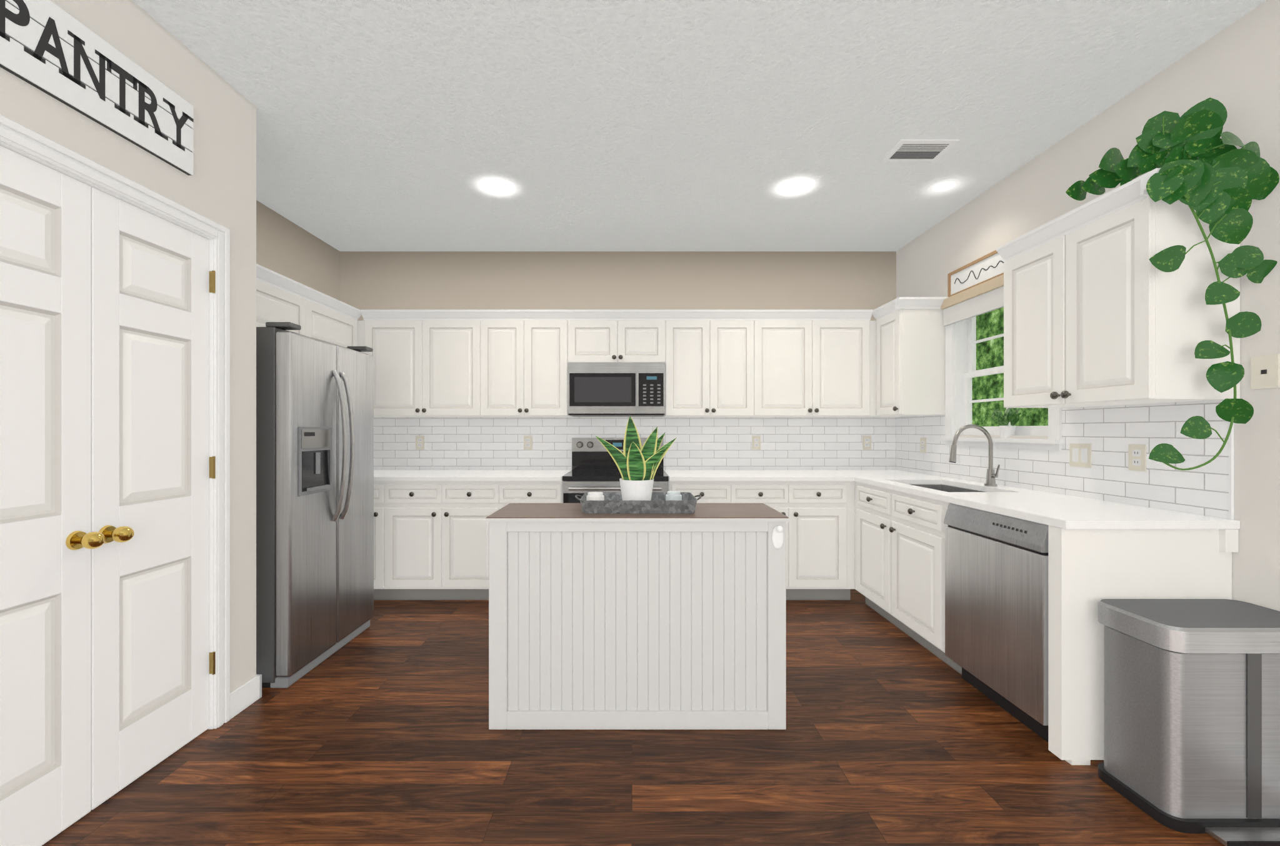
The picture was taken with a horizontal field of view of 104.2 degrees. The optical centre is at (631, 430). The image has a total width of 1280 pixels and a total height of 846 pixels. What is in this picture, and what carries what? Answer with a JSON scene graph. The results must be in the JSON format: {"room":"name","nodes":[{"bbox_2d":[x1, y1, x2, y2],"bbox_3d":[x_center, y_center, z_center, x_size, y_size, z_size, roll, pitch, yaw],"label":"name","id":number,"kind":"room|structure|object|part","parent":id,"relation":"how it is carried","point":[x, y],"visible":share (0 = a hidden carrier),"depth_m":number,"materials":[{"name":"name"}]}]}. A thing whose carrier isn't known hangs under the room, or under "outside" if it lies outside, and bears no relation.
{"room":"kitchen","nodes":[
{"label":"kitchen","id":0,"kind":"room"},
{"bbox_2d":[0,0,256,692],"bbox_3d":[-2.093,-0.130,-0.344,0.700,2.743,5.311,0,0,0],"label":"wall","id":1,"kind":"structure","parent":0,"point":[221,189],"depth_m":2.07,"materials":[{"name":"white paint"}]},
{"bbox_2d":[0,0,193,175],"bbox_3d":[-1.731,-1.139,1.579,0.019,0.273,0.757,0,0,0],"label":"sign","id":2,"kind":"object","parent":1,"relation":"attached to","point":[43,45],"visible":1,"depth_m":1.59,"materials":[{"name":"white wood"}]},
{"bbox_2d":[0,145,209,845],"bbox_3d":[-1.772,0.220,1.619,0.035,2.027,0.900,0,0,0],"label":"pantry door","id":3,"kind":"structure","parent":1,"relation":"in","point":[104,299],"depth_m":1.63,"materials":[{"name":"white wood"}]},
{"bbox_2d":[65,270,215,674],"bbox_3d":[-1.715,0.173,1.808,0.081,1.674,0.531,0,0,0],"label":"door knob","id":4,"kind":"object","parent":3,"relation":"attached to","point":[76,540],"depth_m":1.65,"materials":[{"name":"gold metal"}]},
{"bbox_2d":[0,115,229,728],"bbox_3d":[-1.783,0.189,1.619,0.119,2.104,1.036,0,0,0],"label":"door frame","id":5,"kind":"structure","parent":1,"relation":"in","point":[14,137],"depth_m":2.07,"materials":[{"name":"white wood"}]},
{"bbox_2d":[230,674,261,719],"bbox_3d":[1.076,1.189,0.710,3.185,0.104,7.065,0,0,-41],"label":"baseboard","id":6,"kind":"structure","parent":1,"relation":"attached to","point":[250,691],"depth_m":2.23,"materials":[{"name":"white wood"}]},
{"bbox_2d":[256,200,339,300],"bbox_3d":[-2.503,-0.130,3.191,0.120,2.743,1.959,0,0,0],"label":"wall","id":7,"kind":"structure","parent":0,"point":[284,247],"depth_m":3.62,"materials":[{"name":"beige paint"}]},
{"bbox_2d":[256,263,361,347],"bbox_3d":[-2.259,-0.742,3.095,0.362,0.367,1.527,0,0,0],"label":"upper cabinet","id":8,"kind":"object","parent":7,"relation":"attached to","point":[321,316],"visible":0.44,"depth_m":3.21,"materials":[{"name":"white wood"}]},
{"bbox_2d":[340,251,896,416],"bbox_3d":[-0.115,-0.130,4.230,5.056,2.743,0.120,0,0,0],"label":"wall","id":9,"kind":"structure","parent":0,"point":[369,280],"depth_m":4.17,"materials":[{"name":"beige paint"}]},
{"bbox_2d":[356,309,876,416],"bbox_3d":[-0.115,-0.520,3.986,4.032,0.809,0.362,0,0,0],"label":"upper cabinet","id":10,"kind":"object","parent":9,"relation":"attached to","point":[427,362],"visible":0.99,"depth_m":3.84,"materials":[{"name":"white wood"}]},
{"bbox_2d":[568,362,664,416],"bbox_3d":[-0.117,-0.321,3.968,0.741,0.402,0.396,0,0,0],"label":"microwave","id":11,"kind":"object","parent":10,"relation":"attached to","point":[595,389],"visible":1,"depth_m":3.80,"materials":[{"name":"silver metal"}]},
{"bbox_2d":[373,399,1233,519],"bbox_3d":[-0.115,0.105,2.999,4.653,0.442,2.339,0,0,0],"label":"backsplash","id":12,"kind":"structure","parent":9,"relation":"attached to","point":[451,443],"depth_m":4.16,"materials":[{"name":"tile"}]},
{"bbox_2d":[415,435,424,449],"label":"outlet plates","id":13,"kind":"object","parent":12,"relation":"attached to","point":[419,439],"depth_m":4.16,"materials":[{"name":"beige plastic"}]},
{"bbox_2d":[523,435,532,449],"label":"outlet plates","id":14,"kind":"object","parent":12,"relation":"attached to","point":[527,439],"depth_m":4.16,"materials":[{"name":"beige plastic"}]},
{"bbox_2d":[751,435,760,449],"label":"outlet plates","id":15,"kind":"object","parent":12,"relation":"attached to","point":[755,439],"depth_m":4.16,"materials":[{"name":"beige plastic"}]},
{"bbox_2d":[862,435,871,449],"label":"outlet plates","id":16,"kind":"object","parent":12,"relation":"attached to","point":[866,439],"depth_m":4.16,"materials":[{"name":"beige plastic"}]},
{"bbox_2d":[920,437,926,453],"label":"outlet plates","id":17,"kind":"object","parent":12,"relation":"attached to","point":[922,440],"depth_m":3.76,"materials":[{"name":"beige plastic"}]},
{"bbox_2d":[1069,443,1091,467],"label":"light switch","id":18,"kind":"object","parent":12,"relation":"attached to","point":[1080,454],"depth_m":2.44,"materials":[{"name":"beige plastic"}]},
{"bbox_2d":[1128,443,1146,471],"label":"outlet plates","id":19,"kind":"object","parent":12,"relation":"attached to","point":[1137,453],"depth_m":2.17,"materials":[{"name":"beige plastic"}]},
{"bbox_2d":[41,588,1224,845],"bbox_3d":[-0.115,1.292,0.635,5.456,0.100,7.670,0,0,0],"label":"floor","id":20,"kind":"structure","parent":0,"point":[388,740],"depth_m":1.83,"materials":[{"name":"brown wood"}]},
{"bbox_2d":[256,321,373,687],"bbox_3d":[-1.987,0.359,2.776,0.853,1.765,0.781,0,0,0],"label":"fridge","id":21,"kind":"object","parent":20,"relation":"on","point":[315,397],"visible":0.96,"depth_m":2.53,"materials":[{"name":"silver metal"}]},
{"bbox_3d":[-1.602,0.082,2.768,0.084,0.831,0.097,0,0,0],"label":"handle","id":22,"kind":"part","parent":21,"relation":"part of","materials":[{"name":"silver metal"}]},
{"bbox_2d":[373,480,854,599],"bbox_3d":[-0.418,0.800,3.846,4.043,0.882,0.642,0,0,0],"label":"base cabinet","id":23,"kind":"object","parent":20,"relation":"on","point":[431,537],"visible":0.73,"depth_m":3.56,"materials":[{"name":"white wood"}]},
{"bbox_2d":[373,470,1239,528],"bbox_3d":[-0.115,0.342,2.990,4.652,0.030,2.357,0,0,0],"label":"countertop","id":24,"kind":"structure","parent":23,"relation":"on","point":[1057,510],"depth_m":2.62,"materials":[{"name":"white stone"}]},
{"bbox_2d":[911,484,984,491],"bbox_3d":[1.883,0.450,2.995,0.384,0.184,0.669,0,0,0],"label":"sink","id":25,"kind":"object","parent":24,"relation":"in","point":[947,488],"visible":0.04,"depth_m":3.27,"materials":[{"name":"silver metal"}]},
{"bbox_2d":[948,423,999,486],"bbox_3d":[2.022,0.144,2.926,0.270,0.366,0.112,0,0,0],"label":"faucet","id":26,"kind":"object","parent":24,"relation":"on","point":[990,475],"visible":1,"depth_m":2.94,"materials":[{"name":"silver metal"}]},
{"bbox_2d":[562,437,668,503],"bbox_3d":[-0.116,0.649,3.821,0.752,1.184,0.673,0,0,0],"label":"range","id":27,"kind":"object","parent":20,"relation":"on","point":[594,469],"visible":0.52,"depth_m":3.79,"materials":[{"name":"silver metal"}]},
{"bbox_2d":[485,503,789,729],"bbox_3d":[0.023,0.798,2.239,1.250,0.884,0.436,0,0,0],"label":"kitchen island","id":28,"kind":"object","parent":20,"relation":"on","point":[597,620],"visible":0.98,"depth_m":2.08,"materials":[{"name":"grey paint"}]},
{"bbox_2d":[575,491,701,513],"bbox_3d":[0.029,0.324,2.270,0.576,0.062,0.290,0,0,0],"label":"tray","id":29,"kind":"object","parent":28,"relation":"on","point":[613,502],"visible":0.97,"depth_m":2.13,"materials":[{"name":"metal"}]},
{"bbox_2d":[586,491,604,499],"bbox_3d":[-0.165,0.315,2.250,0.080,0.072,0.079,0,0,0],"label":"candle jar","id":30,"kind":"object","parent":29,"relation":"on","point":[592,495],"visible":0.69,"depth_m":2.22,"materials":[{"name":"white glass"}]},
{"bbox_2d":[595,415,676,499],"bbox_3d":[0.018,0.141,2.275,0.376,0.420,0.158,0,0,0],"label":"snake plant","id":31,"kind":"object","parent":29,"relation":"on","point":[637,465],"visible":0.95,"depth_m":2.26,"materials":[{"name":"green plant"}]},
{"bbox_3d":[0.022,0.285,2.275,0.158,0.132,0.158,0,0,0],"label":"pot","id":32,"kind":"part","parent":31,"relation":"part of","materials":[{"name":"white ceramic"}]},
{"bbox_2d":[665,490,681,499],"bbox_3d":[0.190,0.314,2.260,0.074,0.075,0.073,0,0,0],"label":"glass jar","id":33,"kind":"object","parent":29,"relation":"on","point":[671,495],"visible":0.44,"depth_m":2.23,"materials":[{"name":"white glass"}]},
{"bbox_2d":[943,503,1048,741],"bbox_3d":[1.860,0.802,2.203,0.587,0.876,0.600,0,0,0],"label":"dishwasher","id":34,"kind":"object","parent":20,"relation":"on","point":[996,564],"visible":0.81,"depth_m":2.13,"materials":[{"name":"silver metal"}]},
{"bbox_3d":[1.596,0.438,2.203,0.042,0.076,0.560,0,0,0],"label":"handle","id":35,"kind":"part","parent":34,"relation":"part of","materials":[{"name":"black plastic"}]},
{"bbox_2d":[855,481,1238,764],"bbox_3d":[1.879,0.800,2.696,0.662,0.882,1.763,0,0,0],"label":"base cabinet","id":36,"kind":"object","parent":20,"relation":"on","point":[900,536],"visible":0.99,"depth_m":1.83,"materials":[{"name":"white wood"}]},
{"bbox_2d":[1097,598,1279,845],"bbox_3d":[1.933,0.925,1.645,0.530,0.631,0.340,0,0,0],"label":"trash can","id":37,"kind":"object","parent":20,"relation":"on","point":[1192,686],"visible":1,"depth_m":1.55,"materials":[{"name":"silver metal"}]},
{"bbox_2d":[132,0,1266,251],"bbox_3d":[-0.115,-1.551,0.635,5.456,0.100,7.670,0,0,0],"label":"ceiling","id":38,"kind":"structure","parent":0,"point":[614,125],"depth_m":2.30,"materials":[{"name":"white paint"}]},
{"bbox_2d":[478,177,959,195],"bbox_3d":[0.542,-1.497,3.053,3.138,0.007,0.400,0,0,0],"label":"ceiling lights","id":39,"kind":"object","parent":38,"relation":"in","point":[495,186],"depth_m":3.05},
{"bbox_2d":[881,139,959,161],"bbox_3d":[1.535,-1.496,2.665,0.300,0.009,0.200,0,0,0],"label":"ceiling vent","id":40,"kind":"object","parent":38,"relation":"in","point":[905,150],"depth_m":2.65,"materials":[{"name":"white metal"}]},
{"bbox_2d":[943,286,1003,325],"bbox_3d":[2.180,-0.788,3.020,0.022,0.116,0.906,0,0,0],"label":"window blind","id":41,"kind":"object","parent":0,"point":[992,300],"depth_m":3.15,"materials":[{"name":"white fabric"}]},
{"bbox_2d":[896,0,1279,611],"bbox_3d":[2.273,-0.130,0.585,0.120,2.743,7.170,0,0,0],"label":"wall","id":42,"kind":"structure","parent":0,"point":[1238,67],"depth_m":1.83,"materials":[{"name":"white paint"}]},
{"bbox_2d":[940,274,1003,309],"bbox_3d":[2.174,-0.879,3.020,0.034,0.063,0.918,0,0,0],"label":"window valance","id":43,"kind":"object","parent":42,"relation":"attached to","point":[996,282],"depth_m":3.14,"materials":[{"name":"beige wood"}]},
{"bbox_2d":[947,250,1004,296],"bbox_3d":[2.202,-1.002,3.007,0.022,0.173,0.895,0,0,0],"label":"sign","id":44,"kind":"object","parent":42,"relation":"attached to","point":[989,266],"depth_m":3.19,"materials":[{"name":"white wood"}]},
{"bbox_2d":[940,316,1063,450],"bbox_3d":[2.245,-0.411,3.020,0.165,1.024,0.954,0,0,0],"label":"window","id":45,"kind":"structure","parent":42,"relation":"in","point":[960,336],"depth_m":3.37,"materials":[{"name":"white wood"}]},
{"bbox_3d":[2.245,-0.411,3.020,0.165,1.024,0.954,0,0,0],"label":"trim","id":46,"kind":"part","parent":45,"relation":"part of","materials":[{"name":"white wood"}]},
{"bbox_2d":[991,407,1021,438],"bbox_3d":[2.226,-0.050,2.951,0.118,0.189,0.230,0,0,0],"label":"potted plant","id":47,"kind":"object","parent":45,"relation":"on","point":[1010,415],"visible":1,"depth_m":2.94,"materials":[{"name":"green plant"}]},
{"bbox_3d":[2.225,0.007,2.950,0.080,0.075,0.078,0,0,0],"label":"pot","id":48,"kind":"part","parent":47,"relation":"part of","materials":[{"name":"white ceramic"}]},
{"bbox_2d":[862,168,1239,416],"bbox_3d":[2.029,-0.520,2.961,0.362,0.809,2.412,0,0,0],"label":"upper cabinet","id":49,"kind":"object","parent":42,"relation":"attached to","point":[1089,320],"visible":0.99,"depth_m":2.03,"materials":[{"name":"white wood"}]},
{"bbox_2d":[1065,97,1279,469],"bbox_3d":[1.998,-0.545,1.910,0.402,1.367,0.470,0,0,0],"label":"pothos","id":50,"kind":"object","parent":49,"relation":"on","point":[1205,171],"visible":0.97,"depth_m":1.73,"materials":[{"name":"green plant"}]},
{"bbox_2d":[1250,353,1279,389],"label":"outlet plates","id":51,"kind":"object","parent":42,"relation":"attached to","point":[1264,371],"depth_m":1.73,"materials":[{"name":"beige plastic"}]},
{"label":"outside","id":52,"kind":"structure","parent":0,"visible":0},
{"bbox_2d":[971,306,1048,426],"bbox_3d":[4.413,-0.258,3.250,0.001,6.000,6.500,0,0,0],"label":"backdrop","id":53,"kind":"structure","parent":52,"point":[989,353],"depth_m":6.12,"materials":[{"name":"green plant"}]}
]}

